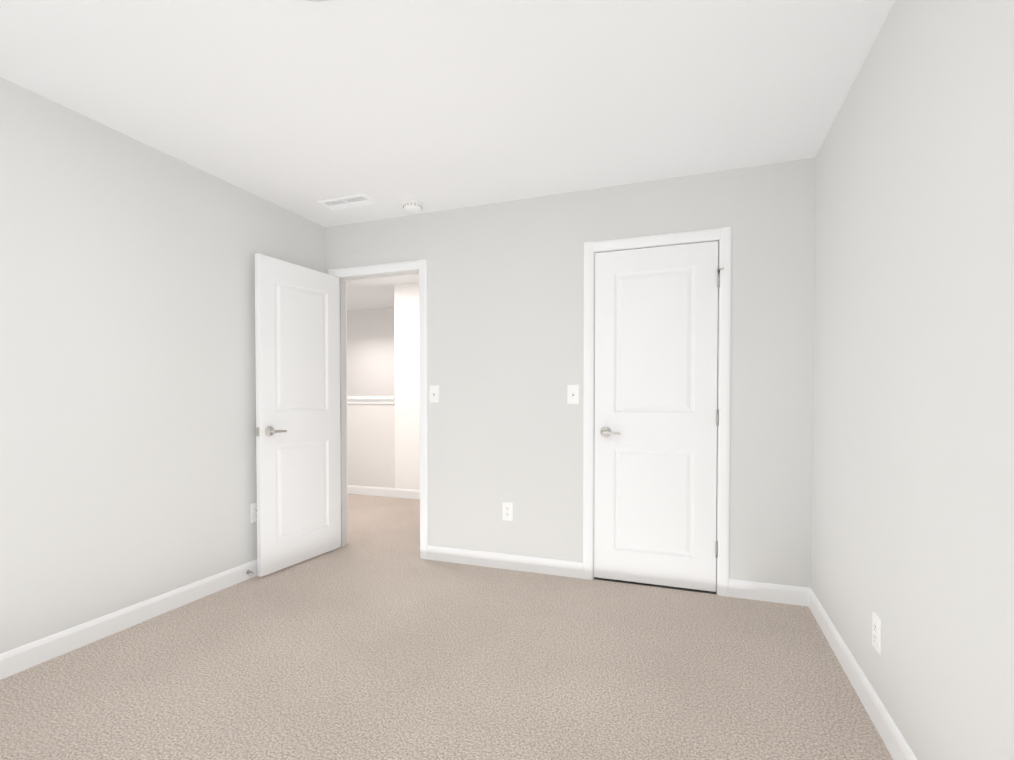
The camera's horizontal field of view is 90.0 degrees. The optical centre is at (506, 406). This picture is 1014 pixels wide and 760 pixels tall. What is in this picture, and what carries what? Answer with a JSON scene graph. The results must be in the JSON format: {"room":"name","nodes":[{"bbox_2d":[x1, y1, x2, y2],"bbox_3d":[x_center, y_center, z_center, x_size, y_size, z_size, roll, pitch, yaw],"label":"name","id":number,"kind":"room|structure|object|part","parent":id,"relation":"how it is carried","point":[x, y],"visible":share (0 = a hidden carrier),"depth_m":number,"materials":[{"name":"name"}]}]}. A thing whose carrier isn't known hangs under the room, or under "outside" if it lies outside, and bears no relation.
{"room":"empty bedroom","nodes":[
{"label":"empty bedroom","id":0,"kind":"room"},
{"bbox_2d":[0,77,324,653],"bbox_3d":[-2.134,-0.115,2.013,0.115,2.440,4.020,0,1,20],"label":"wall","id":1,"kind":"structure","parent":0,"point":[128,475],"depth_m":2.48,"materials":[{"name":"grey paint"}]},
{"bbox_2d":[0,559,256,679],"bbox_3d":[-2.054,1.054,2.065,0.013,0.100,3.905,0,1,20],"label":"baseboard","id":2,"kind":"structure","parent":1,"relation":"attached to","point":[24,657],"depth_m":2.45,"materials":[{"name":"white paint"}]},
{"bbox_2d":[251,503,256,522],"bbox_3d":[-1.614,0.679,3.263,0.008,0.122,0.076,0,1,20],"label":"electrical outlet","id":3,"kind":"object","parent":1,"relation":"attached to","point":[253,512],"visible":0.69,"depth_m":3.25,"materials":[{"name":"white plastic"}]},
{"bbox_2d":[347,307,394,395],"bbox_3d":[-0.320,-0.198,6.859,6.552,2.440,0.100,0,1,20],"label":"wall","id":4,"kind":"structure","parent":0,"point":[370,356],"depth_m":7.41,"materials":[{"name":"paint"}]},
{"bbox_2d":[347,282,419,489],"bbox_3d":[-1.335,-0.182,5.908,5.100,2.440,0.125,0,1,20],"label":"wall","id":5,"kind":"structure","parent":0,"point":[407,389],"depth_m":5.81,"materials":[{"name":"paint"}]},
{"bbox_2d":[347,485,394,496],"bbox_3d":[-2.521,0.982,6.295,2.620,0.100,0.013,0,1,20],"label":"baseboard","id":6,"kind":"structure","parent":5,"relation":"attached to","point":[373,491],"depth_m":5.95,"materials":[{"name":"white paint"}]},
{"bbox_2d":[347,396,394,403],"bbox_3d":[-2.498,-0.089,6.339,2.620,0.090,0.190,0,1,20],"label":"trim","id":7,"kind":"structure","parent":5,"relation":"on","point":[370,399],"depth_m":5.92,"materials":[{"name":"white paint"}]},
{"bbox_2d":[394,488,419,498],"bbox_3d":[-0.129,0.997,5.412,2.480,0.100,0.013,0,1,20],"label":"baseboard return","id":8,"kind":"object","parent":5,"relation":"attached to","point":[406,493],"visible":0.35,"depth_m":5.78,"materials":[{"name":"white paint"}]},
{"bbox_2d":[0,494,892,759],"bbox_3d":[-1.494,1.129,3.512,6.667,0.100,7.235,0,1,20],"label":"floor carpet","id":9,"kind":"object","parent":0,"point":[375,637],"visible":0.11,"depth_m":2.08,"materials":[{"name":"beige carpet"}]},
{"bbox_2d":[0,0,894,310],"bbox_3d":[-1.494,-1.410,3.468,6.667,0.100,7.235,0,1,20],"label":"ceiling","id":10,"kind":"structure","parent":0,"point":[302,108],"depth_m":2.12,"materials":[{"name":"white paint"}]},
{"bbox_2d":[317,194,377,209],"bbox_3d":[-1.054,-1.357,3.361,0.360,0.013,0.165,0,1,20],"label":"ceiling vent","id":11,"kind":"object","parent":10,"relation":"in","point":[351,201],"visible":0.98,"depth_m":3.35,"materials":[{"name":"white metal"}]},
{"bbox_2d":[402,200,422,211],"bbox_3d":[-0.631,-1.338,3.394,0.136,0.042,0.136,0,1,20],"label":"smoke detector","id":12,"kind":"object","parent":10,"relation":"attached to","point":[412,206],"visible":1,"depth_m":3.36,"materials":[{"name":"white plastic"}]},
{"bbox_2d":[325,158,814,587],"bbox_3d":[-1.390,-0.148,3.942,6.552,2.440,0.115,0,1,20],"label":"wall","id":13,"kind":"structure","parent":0,"point":[505,316],"depth_m":3.24,"materials":[{"name":"grey paint"}]},
{"bbox_2d":[328,259,427,558],"bbox_3d":[-0.938,0.017,3.779,0.846,2.115,0.147,0,1,20],"label":"door frame","id":14,"kind":"structure","parent":13,"relation":"attached to","point":[421,265],"depth_m":3.65,"materials":[{"name":"white paint"}]},
{"bbox_2d":[255,253,340,576],"bbox_3d":[-1.415,0.051,3.505,0.142,2.030,0.712,0,1,24],"label":"bedroom door","id":15,"kind":"structure","parent":14,"relation":"attached to","point":[297,333],"depth_m":3.44,"materials":[{"name":"white paint"}]},
{"bbox_3d":[-1.526,0.155,3.258,0.142,0.065,0.166,0,1,24],"label":"handle","id":16,"kind":"part","parent":15,"relation":"part of","materials":[{"name":"grey metal"}]},
{"bbox_2d":[429,385,438,402],"bbox_3d":[-0.512,-0.091,3.550,0.076,0.122,0.018,0,1,20],"label":"light switch","id":17,"kind":"object","parent":13,"relation":"attached to","point":[433,393],"visible":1,"depth_m":3.55,"materials":[{"name":"white plastic"}]},
{"bbox_2d":[427,545,582,578],"bbox_3d":[-0.040,1.032,3.399,1.112,0.100,0.013,0,1,20],"label":"baseboard","id":18,"kind":"structure","parent":13,"relation":"attached to","point":[566,568],"depth_m":3.38,"materials":[{"name":"white paint"}]},
{"bbox_2d":[502,502,512,520],"bbox_3d":[0.005,0.697,3.379,0.076,0.122,0.008,0,1,20],"label":"electrical outlet","id":19,"kind":"object","parent":13,"relation":"attached to","point":[507,511],"visible":1,"depth_m":3.38,"materials":[{"name":"white plastic"}]},
{"bbox_2d":[567,385,578,403],"bbox_3d":[0.418,-0.080,3.209,0.076,0.122,0.018,0,1,20],"label":"light switch","id":20,"kind":"object","parent":13,"relation":"attached to","point":[572,394],"visible":1,"depth_m":3.21,"materials":[{"name":"white plastic"}]},
{"bbox_2d":[594,241,717,591],"bbox_3d":[0.886,0.058,3.070,0.712,2.030,0.154,0,1,20],"label":"closet door","id":21,"kind":"structure","parent":13,"relation":"in","point":[655,422],"depth_m":3.05,"materials":[{"name":"white paint"}]},
{"bbox_3d":[0.630,0.156,3.166,0.166,0.065,0.154,0,1,20],"label":"handle","id":22,"kind":"part","parent":21,"relation":"part of","materials":[{"name":"grey metal"}]},
{"bbox_2d":[583,227,731,596],"bbox_3d":[0.901,0.053,3.105,0.752,2.067,0.115,0,1,20],"label":"door frame","id":23,"kind":"structure","parent":13,"relation":"in","point":[718,240],"depth_m":2.99,"materials":[{"name":"white paint"}]},
{"bbox_2d":[715,267,723,557],"bbox_3d":[1.216,0.041,2.920,0.047,1.670,0.078,0,1,20],"label":"closet door hinges","id":24,"kind":"object","parent":13,"relation":"attached to","point":[717,269],"visible":1,"depth_m":2.92,"materials":[{"name":"silver metal"}]},
{"bbox_2d":[729,579,809,606],"bbox_3d":[1.470,1.041,2.845,0.413,0.100,0.013,0,1,20],"label":"baseboard","id":25,"kind":"structure","parent":13,"relation":"attached to","point":[776,593],"depth_m":2.84,"materials":[{"name":"white paint"}]},
{"bbox_2d":[594,577,715,593],"bbox_3d":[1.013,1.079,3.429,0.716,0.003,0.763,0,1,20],"label":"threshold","id":26,"kind":"structure","parent":0,"point":[661,586],"depth_m":3.08,"materials":[{"name":"grey"}]},
{"bbox_2d":[811,0,1013,759],"bbox_3d":[1.581,-0.121,2.362,0.115,2.440,7.235,0,1,20],"label":"wall","id":27,"kind":"structure","parent":0,"point":[912,539],"depth_m":1.43,"materials":[{"name":"grey paint"}]},
{"bbox_2d":[809,588,916,759],"bbox_3d":[0.987,1.074,0.949,0.013,0.100,3.905,0,1,20],"label":"baseboard","id":28,"kind":"structure","parent":27,"relation":"attached to","point":[894,740],"depth_m":1.88,"materials":[{"name":"white paint"}]},
{"bbox_2d":[872,612,880,654],"bbox_3d":[1.297,0.794,1.783,0.008,0.122,0.076,0,1,20],"label":"electrical outlet","id":29,"kind":"object","parent":27,"relation":"attached to","point":[876,631],"visible":0.96,"depth_m":1.77,"materials":[{"name":"white plastic"}]}
]}

